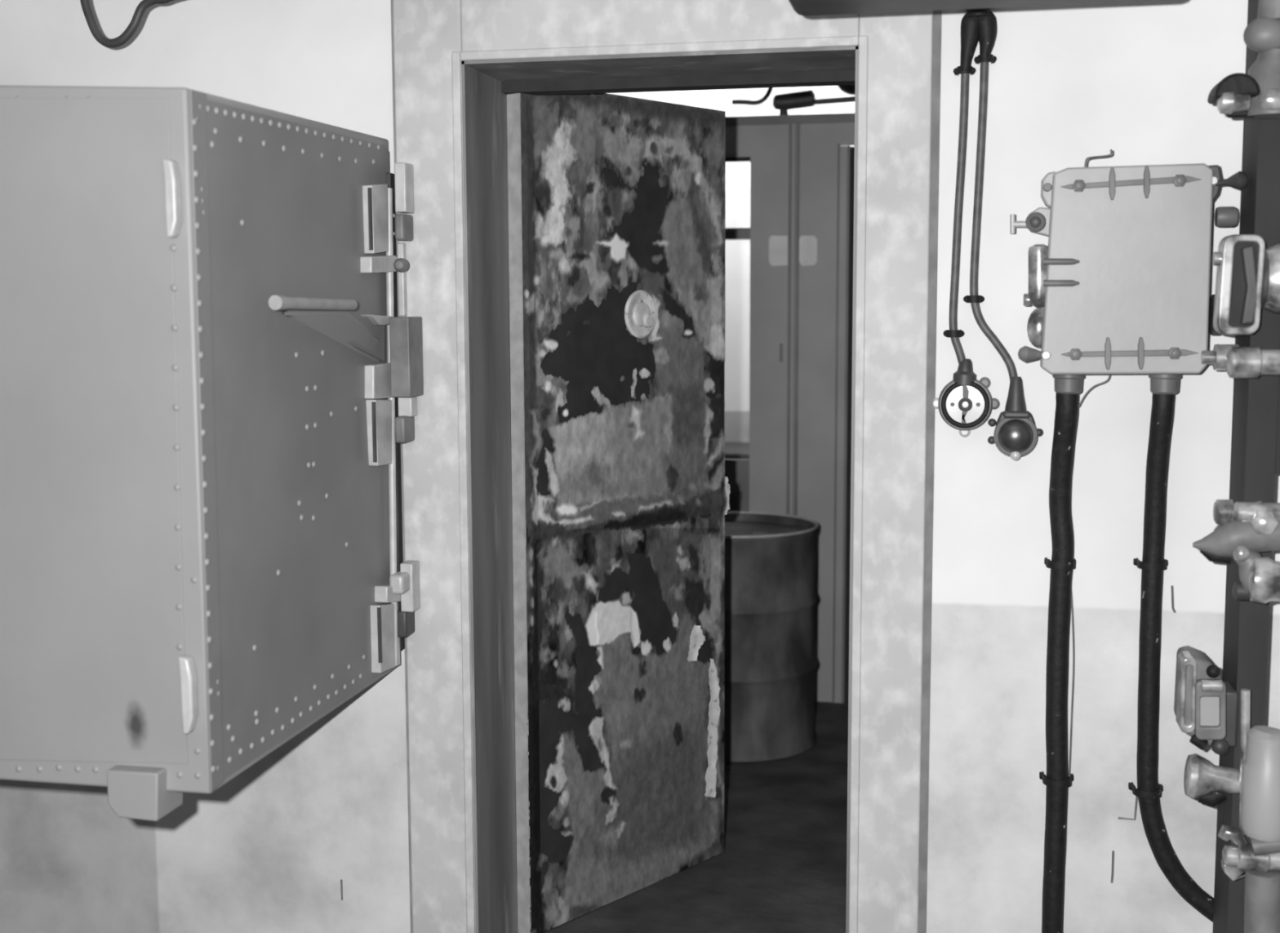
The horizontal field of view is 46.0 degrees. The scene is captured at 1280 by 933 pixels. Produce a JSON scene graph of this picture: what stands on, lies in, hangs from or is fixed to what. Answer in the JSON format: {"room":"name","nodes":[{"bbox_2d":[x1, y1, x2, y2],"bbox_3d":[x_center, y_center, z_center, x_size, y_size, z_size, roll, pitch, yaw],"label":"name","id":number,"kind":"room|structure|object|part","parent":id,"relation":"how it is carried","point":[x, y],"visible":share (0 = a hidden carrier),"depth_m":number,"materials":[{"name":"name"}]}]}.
{"room":"industrial utility room","nodes":[
{"label":"industrial utility room","id":0,"kind":"room"},
{"bbox_2d":[0,0,1279,932],"bbox_3d":[-0.001,-0.320,3.191,4.700,2.950,0.280,1,6,12],"label":"wall","id":1,"kind":"structure","parent":0,"point":[269,850],"depth_m":2.97,"materials":[{"name":"paint"}]},
{"bbox_2d":[0,85,423,821],"bbox_3d":[-0.943,-0.070,2.823,0.852,1.188,0.850,1,6,12],"label":"upper cabinet","id":2,"kind":"object","parent":1,"relation":"attached to","point":[211,374],"visible":1,"depth_m":2.44,"materials":[{"name":"grey metal"}]},
{"bbox_3d":[-0.574,-0.289,2.673,0.025,0.027,0.318,1,6,13],"label":"lever handle","id":3,"kind":"part","parent":2,"relation":"part of","materials":[{"name":"paint"}]},
{"bbox_3d":[-0.488,-0.383,3.099,0.014,0.149,0.018,1,6,12],"label":"keep plate","id":4,"kind":"part","parent":2,"relation":"part of","materials":[{"name":"metal"}]},
{"bbox_3d":[-0.477,-0.564,3.058,0.024,0.099,0.050,1,6,12],"label":"keep plate","id":5,"kind":"part","parent":2,"relation":"part of","materials":[{"name":"metal"}]},
{"bbox_3d":[-0.479,-0.124,3.114,0.030,0.041,0.035,1,6,12],"label":"keep plate","id":6,"kind":"part","parent":2,"relation":"part of","materials":[{"name":"metal"}]},
{"bbox_3d":[-0.479,0.249,3.149,0.028,0.102,0.045,1,6,12],"label":"keep plate","id":7,"kind":"part","parent":2,"relation":"part of","materials":[{"name":"metal"}]},
{"bbox_2d":[340,879,342,900],"bbox_3d":[-0.655,0.930,3.315,0.004,0.046,0.004,4,7,34],"label":"wall hook","id":8,"kind":"object","parent":1,"relation":"attached to","point":[341,883],"visible":1,"depth_m":3.31,"materials":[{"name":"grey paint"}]},
{"bbox_2d":[506,93,730,932],"bbox_3d":[-0.024,0.094,3.691,0.056,1.950,0.753,5,8,40],"label":"door","id":9,"kind":"structure","parent":1,"relation":"in","point":[620,488],"depth_m":3.64,"materials":[{"name":"paint"}]},
{"bbox_2d":[390,0,942,932],"bbox_3d":[0.063,-0.019,3.196,1.101,2.350,0.328,1,6,12],"label":"trim","id":10,"kind":"structure","parent":1,"relation":"attached to","point":[455,64],"depth_m":3.05,"materials":[{"name":"paint"}]},
{"bbox_3d":[-0.497,-0.015,3.177,0.010,2.350,0.012,1,6,12],"label":"edge moulding","id":11,"kind":"part","parent":10,"relation":"part of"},
{"bbox_3d":[0.567,0.005,2.951,0.016,2.350,0.026,1,6,12],"label":"edge moulding","id":12,"kind":"part","parent":10,"relation":"part of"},
{"bbox_2d":[942,329,964,337],"bbox_3d":[0.605,-0.256,2.910,0.040,0.014,0.034,1,6,12],"label":"clamp","id":13,"kind":"object","parent":1,"relation":"attached to","point":[948,333],"visible":1,"depth_m":2.90,"materials":[{"name":"black metal"}]},
{"bbox_2d":[953,66,975,75],"bbox_3d":[0.614,-0.749,2.855,0.042,0.014,0.034,1,6,12],"label":"clamp","id":14,"kind":"object","parent":1,"relation":"attached to","point":[957,71],"visible":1,"depth_m":2.85,"materials":[{"name":"black metal"}]},
{"bbox_2d":[960,8,996,70],"bbox_3d":[0.631,-0.846,2.817,0.072,0.205,0.072,1,6,12],"label":"splitter","id":15,"kind":"object","parent":14,"relation":"attached to","point":[976,24],"visible":0.88,"depth_m":2.82,"materials":[{"name":"black rubber"}]},
{"bbox_2d":[948,73,968,364],"bbox_3d":[0.613,-0.463,2.883,0.039,0.579,0.016,1,6,12],"label":"cable","id":16,"kind":"object","parent":15,"relation":"attached to","point":[964,93],"visible":1,"depth_m":2.88,"materials":[{"name":"grey rubber"}]},
{"bbox_3d":[0.623,-0.800,2.834,0.042,0.110,0.040,1,6,12],"label":"fork leg","id":17,"kind":"part","parent":15,"relation":"part of","materials":[{"name":"black rubber"}]},
{"bbox_3d":[0.646,-0.810,2.828,0.043,0.092,0.040,1,6,12],"label":"fork leg","id":18,"kind":"part","parent":15,"relation":"part of","materials":[{"name":"black rubber"}]},
{"bbox_2d":[969,62,1017,380],"bbox_3d":[0.679,-0.442,2.872,0.098,0.659,0.016,1,6,12],"label":"cable","id":19,"kind":"object","parent":15,"relation":"attached to","point":[984,75],"visible":1,"depth_m":2.87,"materials":[{"name":"grey rubber"}]},
{"bbox_2d":[933,358,999,437],"bbox_3d":[0.628,-0.132,2.915,0.131,0.153,0.046,1,6,12],"label":"switch","id":20,"kind":"object","parent":1,"relation":"attached to","point":[965,403],"visible":1,"depth_m":2.90,"materials":[{"name":"grey paint"}]},
{"bbox_2d":[963,295,984,302],"bbox_3d":[0.640,-0.321,2.896,0.040,0.014,0.034,1,6,12],"label":"clamp","id":21,"kind":"object","parent":1,"relation":"attached to","point":[968,299],"visible":1,"depth_m":2.88,"materials":[{"name":"black metal"}]},
{"bbox_2d":[973,53,996,64],"bbox_3d":[0.651,-0.768,2.845,0.042,0.014,0.034,1,6,12],"label":"clamp","id":22,"kind":"object","parent":1,"relation":"attached to","point":[993,59],"visible":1,"depth_m":2.84,"materials":[{"name":"black metal"}]},
{"bbox_2d":[987,376,1043,460],"bbox_3d":[0.720,-0.092,2.890,0.104,0.160,0.057,1,6,12],"label":"socket","id":23,"kind":"object","parent":1,"relation":"attached to","point":[1015,434],"visible":1,"depth_m":2.88,"materials":[{"name":"grey paint"}]},
{"bbox_3d":[0.717,-0.057,2.878,0.068,0.068,0.025,1,6,12],"label":"domed lid","id":24,"kind":"part","parent":23,"relation":"part of","materials":[{"name":"metal"}]},
{"bbox_2d":[1039,771,1073,787],"bbox_3d":[0.815,0.612,2.949,0.065,0.014,0.057,1,6,12],"label":"clamp","id":25,"kind":"object","parent":1,"relation":"attached to","point":[1051,783],"visible":1,"depth_m":2.93,"materials":[{"name":"black metal"}]},
{"bbox_2d":[1044,556,1075,569],"bbox_3d":[0.809,0.186,2.904,0.059,0.014,0.057,1,6,12],"label":"clamp","id":26,"kind":"object","parent":1,"relation":"attached to","point":[1049,564],"visible":1,"depth_m":2.88,"materials":[{"name":"black metal"}]},
{"bbox_2d":[1111,850,1114,883],"bbox_3d":[0.930,0.788,2.970,0.005,0.065,0.004,1,6,12],"label":"wall hook","id":27,"kind":"object","parent":1,"relation":"attached to","point":[1113,851],"visible":1,"depth_m":2.97,"materials":[{"name":"grey paint"}]},
{"bbox_2d":[1118,795,1137,820],"bbox_3d":[0.955,0.667,2.952,0.036,0.048,0.004,1,6,12],"label":"wall hook","id":28,"kind":"object","parent":1,"relation":"attached to","point":[1136,797],"visible":0.95,"depth_m":2.95,"materials":[{"name":"grey paint"}]},
{"bbox_2d":[1009,149,1248,394],"bbox_3d":[0.887,-0.355,2.777,0.405,0.444,0.154,1,6,12],"label":"junction box","id":29,"kind":"object","parent":1,"relation":"attached to","point":[1121,281],"visible":0.97,"depth_m":2.72,"materials":[{"name":"grey paint"}]},
{"bbox_3d":[0.723,-0.206,2.764,0.060,0.029,0.031,1,6,12],"label":"toggle lever","id":30,"kind":"part","parent":29,"relation":"part of","materials":[{"name":"grey paint"}]},
{"bbox_2d":[1041,392,1078,932],"bbox_3d":[0.806,0.526,2.920,0.050,1.343,0.084,1,6,12],"label":"cable","id":31,"kind":"object","parent":29,"relation":"hanging from","point":[1066,413],"visible":0.98,"depth_m":2.91,"materials":[{"name":"black rubber"}]},
{"bbox_2d":[1068,588,1074,776],"bbox_3d":[0.835,0.402,2.931,0.016,0.410,0.003,1,6,12],"label":"loose wire","id":32,"kind":"object","parent":31,"relation":"hanging from","point":[1072,609],"visible":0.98,"depth_m":2.93,"materials":[{"name":"grey paint"}]},
{"bbox_2d":[1078,373,1111,407],"bbox_3d":[0.854,-0.143,2.837,0.058,0.064,0.003,1,6,12],"label":"loose wire","id":33,"kind":"object","parent":29,"relation":"attached to","point":[1109,375],"visible":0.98,"depth_m":2.84,"materials":[{"name":"grey paint"}]},
{"bbox_2d":[1136,393,1213,922],"bbox_3d":[1.047,0.379,2.853,0.196,1.041,0.082,1,6,12],"label":"cable","id":34,"kind":"object","parent":29,"relation":"attached to","point":[1162,405],"visible":0.88,"depth_m":2.87,"materials":[{"name":"black rubber"}]},
{"bbox_3d":[1.050,-0.505,2.673,0.033,0.034,0.054,-5,8,-40],"label":"toggle lever","id":35,"kind":"part","parent":29,"relation":"part of","materials":[{"name":"grey paint"}]},
{"bbox_2d":[1128,782,1163,798],"bbox_3d":[0.980,0.626,2.917,0.064,0.014,0.056,1,6,12],"label":"clamp","id":36,"kind":"object","parent":1,"relation":"attached to","point":[1139,793],"visible":1,"depth_m":2.90,"materials":[{"name":"black metal"}]},
{"bbox_2d":[1133,557,1168,570],"bbox_3d":[0.974,0.186,2.870,0.062,0.014,0.056,1,6,12],"label":"clamp","id":37,"kind":"object","parent":1,"relation":"attached to","point":[1141,565],"visible":0.99,"depth_m":2.85,"materials":[{"name":"black metal"}]},
{"bbox_2d":[1170,585,1176,613],"bbox_3d":[1.023,0.255,2.893,0.011,0.053,0.004,1,6,12],"label":"wall hook","id":38,"kind":"object","parent":1,"relation":"attached to","point":[1171,586],"visible":1,"depth_m":2.89,"materials":[{"name":"grey paint"}]},
{"bbox_2d":[542,700,848,932],"bbox_3d":[-0.133,1.242,2.936,5.600,0.100,8.800,1,6,12],"label":"floor","id":39,"kind":"structure","parent":0,"point":[781,868],"depth_m":4.03,"materials":[{"name":"grey concrete"}]},
{"bbox_2d":[724,442,749,459],"bbox_3d":[0.263,0.339,6.813,0.780,0.860,0.500,1,6,12],"label":"bench","id":40,"kind":"object","parent":39,"relation":"on","point":[732,450],"visible":0.02,"depth_m":6.56,"materials":[{"name":"grey paint"}]},
{"bbox_2d":[724,511,818,762],"bbox_3d":[0.322,0.567,5.182,0.574,0.756,0.574,1,6,12],"label":"drum","id":41,"kind":"object","parent":39,"relation":"on","point":[771,663],"visible":0.59,"depth_m":4.94,"materials":[{"name":"metal"}]},
{"bbox_2d":[724,112,854,703],"bbox_3d":[0.870,-0.193,5.573,2.950,2.179,0.076,1,6,12],"label":"locker","id":42,"kind":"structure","parent":39,"relation":"on","point":[800,233],"depth_m":5.58,"materials":[{"name":"grey metal"}]},
{"bbox_3d":[-0.054,0.420,5.827,0.959,0.913,0.035,1,6,12],"label":"sill panel","id":43,"kind":"part","parent":42,"relation":"part of","materials":[{"name":"grey metal"}]},
{"bbox_3d":[-0.061,-1.204,5.652,0.959,0.115,0.035,1,6,12],"label":"head panel","id":44,"kind":"part","parent":42,"relation":"part of","materials":[{"name":"grey paint"}]},
{"bbox_3d":[0.488,-0.189,5.648,0.153,2.157,0.035,1,6,12],"label":"panel","id":45,"kind":"part","parent":42,"relation":"part of","materials":[{"name":"grey paint"}]},
{"bbox_3d":[0.523,-0.422,5.592,0.011,0.067,0.010,1,6,12],"label":"keyhole plate","id":46,"kind":"part","parent":42,"relation":"part of","materials":[{"name":"grey metal"}]},
{"bbox_3d":[0.889,-1.260,5.447,2.900,0.032,0.057,1,6,12],"label":"rail","id":47,"kind":"part","parent":42,"relation":"part of","materials":[{"name":"grey metal"}]},
{"bbox_2d":[773,89,854,115],"bbox_3d":[0.697,-1.319,5.484,0.427,0.101,0.060,1,6,12],"label":"motor","id":48,"kind":"object","parent":42,"relation":"on","point":[785,102],"visible":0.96,"depth_m":5.48,"materials":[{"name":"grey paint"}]},
{"bbox_3d":[0.770,-1.330,5.468,0.277,0.031,0.020,1,6,12],"label":"rod","id":49,"kind":"part","parent":48,"relation":"part of","materials":[{"name":"grey paint"}]},
{"bbox_3d":[0.645,-0.186,5.616,0.166,2.157,0.035,1,6,12],"label":"panel","id":50,"kind":"part","parent":42,"relation":"part of","materials":[{"name":"grey paint"}]},
{"bbox_3d":[1.515,-1.194,5.325,1.621,0.078,0.035,1,6,12],"label":"head panel","id":51,"kind":"part","parent":42,"relation":"part of","materials":[{"name":"grey paint"}]},
{"bbox_3d":[1.547,-0.126,5.463,1.577,2.064,0.030,1,6,12],"label":"dark panel","id":52,"kind":"part","parent":42,"relation":"part of","materials":[{"name":"grey metal"}]},
{"bbox_2d":[1212,0,1279,932],"bbox_3d":[1.167,-0.272,2.707,0.169,2.950,0.200,1,6,12],"label":"steel post","id":53,"kind":"object","parent":39,"relation":"on","point":[1255,461],"visible":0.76,"depth_m":2.68,"materials":[{"name":"metal"}]},
{"bbox_2d":[1173,645,1238,754],"bbox_3d":[1.015,0.419,2.700,0.100,0.171,0.140,1,6,12],"label":"switch box","id":54,"kind":"object","parent":53,"relation":"attached to","point":[1206,705],"visible":1,"depth_m":2.67,"materials":[{"name":"grey paint"}]},
{"bbox_3d":[0.977,0.403,2.699,0.025,0.136,0.060,1,6,12],"label":"guard frame","id":55,"kind":"part","parent":54,"relation":"part of","materials":[{"name":"metal"}]},
{"bbox_3d":[1.008,0.432,2.671,0.040,0.064,0.012,1,6,12],"label":"lantern glass","id":56,"kind":"part","parent":54,"relation":"part of","materials":[{"name":"white glass"}]},
{"bbox_3d":[1.057,0.446,2.726,0.029,0.100,0.080,1,6,12],"label":"mounting arm","id":57,"kind":"part","parent":54,"relation":"part of","materials":[{"name":"grey paint"}]},
{"bbox_2d":[1183,753,1239,807],"bbox_3d":[1.025,0.567,2.704,0.093,0.101,0.080,1,6,12],"label":"fitting","id":58,"kind":"object","parent":53,"relation":"attached to","point":[1204,780],"visible":0.98,"depth_m":2.68,"materials":[{"name":"metal"}]},
{"bbox_2d":[1192,499,1279,604],"bbox_3d":[1.058,0.146,2.579,0.209,0.174,0.110,1,6,12],"label":"valve","id":59,"kind":"object","parent":53,"relation":"attached to","point":[1243,530],"visible":1,"depth_m":2.57,"materials":[{"name":"metal"}]},
{"bbox_3d":[1.000,0.153,2.623,0.052,0.029,0.024,1,6,12],"label":"under lever","id":60,"kind":"part","parent":59,"relation":"part of","materials":[{"name":"grey metal"}]},
{"bbox_2d":[1200,344,1279,377],"bbox_3d":[1.110,-0.183,2.614,0.246,0.055,0.152,1,6,12],"label":"coupling","id":61,"kind":"object","parent":53,"relation":"attached to","point":[1238,362],"visible":1,"depth_m":2.56,"materials":[{"name":"metal"}]},
{"bbox_2d":[1212,234,1279,334],"bbox_3d":[1.066,-0.308,2.559,0.183,0.168,0.116,1,6,12],"label":"lamp","id":62,"kind":"object","parent":53,"relation":"attached to","point":[1247,281],"visible":1,"depth_m":2.54,"materials":[{"name":"metal"}]},
{"bbox_3d":[1.024,-0.310,2.570,0.057,0.154,0.020,1,6,12],"label":"dark glass","id":63,"kind":"part","parent":62,"relation":"part of","materials":[{"name":"grey glass"}]},
{"bbox_2d":[1217,824,1279,932],"bbox_3d":[1.100,0.803,2.653,0.169,0.350,0.080,1,6,12],"label":"lower union","id":64,"kind":"object","parent":53,"relation":"attached to","point":[1258,861],"visible":0.97,"depth_m":2.62,"materials":[{"name":"metal"}]},
{"bbox_2d":[1239,688,1279,842],"bbox_3d":[1.084,0.524,2.609,0.083,0.259,0.089,1,6,12],"label":"canister","id":65,"kind":"object","parent":64,"relation":"on","point":[1260,745],"visible":1,"depth_m":2.58,"materials":[{"name":"grey paint"}]},
{"bbox_3d":[1.062,0.519,2.650,0.023,0.259,0.016,1,6,12],"label":"guide rod","id":66,"kind":"part","parent":65,"relation":"part of","materials":[{"name":"metal"}]},
{"bbox_2d":[1243,48,1279,119],"bbox_3d":[1.063,-0.642,2.525,0.092,0.110,0.109,1,6,12],"label":"socket","id":67,"kind":"object","parent":53,"relation":"attached to","point":[1265,70],"visible":0.95,"depth_m":2.50,"materials":[{"name":"grey paint"}]},
{"bbox_2d":[1207,72,1260,118],"bbox_3d":[0.998,-0.621,2.537,0.070,0.069,0.096,1,6,12],"label":"lamp","id":68,"kind":"object","parent":67,"relation":"attached to","point":[1233,95],"visible":1,"depth_m":2.50,"materials":[{"name":"black metal"}]},
{"bbox_2d":[1207,72,1260,104],"bbox_3d":[0.998,-0.636,2.538,0.070,0.040,0.090,1,6,12],"label":"hood","id":69,"kind":"object","parent":68,"relation":"attached to","point":[1237,88],"depth_m":2.49,"materials":[{"name":"black metal"}]},
{"bbox_3d":[1.010,-0.594,2.540,0.042,0.014,0.014,1,6,12],"label":"rod","id":70,"kind":"part","parent":68,"relation":"part of","materials":[{"name":"black metal"}]},
{"bbox_2d":[1243,0,1279,53],"bbox_3d":[1.057,-0.770,2.519,0.094,0.159,0.073,1,6,12],"label":"pipe fitting","id":71,"kind":"object","parent":67,"relation":"attached to","point":[1262,34],"visible":0.98,"depth_m":2.50,"materials":[{"name":"grey paint"}]},
{"bbox_3d":[1.069,-0.795,2.516,0.072,0.107,0.068,1,6,12],"label":"stem","id":72,"kind":"part","parent":71,"relation":"part of","materials":[{"name":"grey paint"}]},
{"bbox_3d":[1.172,-0.858,2.557,0.120,1.754,0.010,1,6,12],"label":"plate","id":73,"kind":"part","parent":53,"relation":"part of","materials":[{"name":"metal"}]},
{"bbox_2d":[606,85,854,442],"bbox_3d":[0.741,-0.736,7.007,5.400,2.950,0.100,1,6,12],"label":"wall","id":74,"kind":"structure","parent":0,"point":[737,206],"depth_m":6.98,"materials":[{"name":"paint"}]},
{"bbox_3d":[-0.145,-1.790,2.608,5.600,0.100,8.800,1,6,12],"label":"ceiling","id":75,"kind":"structure","parent":0,"visible":0},
{"bbox_2d":[80,0,174,48],"bbox_3d":[-0.927,-0.991,2.909,0.353,0.351,0.017,1,6,12],"label":"cable","id":76,"kind":"object","parent":75,"relation":"hanging from","point":[144,5],"visible":1,"depth_m":2.94,"materials":[{"name":"grey rubber"}]},
{"bbox_2d":[732,87,773,105],"bbox_3d":[0.408,-1.673,5.382,0.158,0.755,0.017,1,6,12],"label":"pipe","id":77,"kind":"object","parent":75,"relation":"hanging from","point":[768,93],"visible":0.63,"depth_m":5.42,"materials":[{"name":"black metal"}]},
{"bbox_2d":[837,84,855,95],"bbox_3d":[0.788,-1.683,5.508,0.135,0.644,0.097,1,6,12],"label":"guard","id":78,"kind":"object","parent":75,"relation":"hanging from","point":[847,89],"visible":0.2,"depth_m":5.52,"materials":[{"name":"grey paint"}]},
{"bbox_2d":[788,0,1173,16],"bbox_3d":[0.550,-1.228,2.361,0.631,0.970,0.180,1,6,12],"label":"ceiling lamp","id":79,"kind":"object","parent":75,"relation":"hanging from","point":[802,7],"visible":1,"depth_m":2.45,"materials":[{"name":"grey metal"}]}
]}

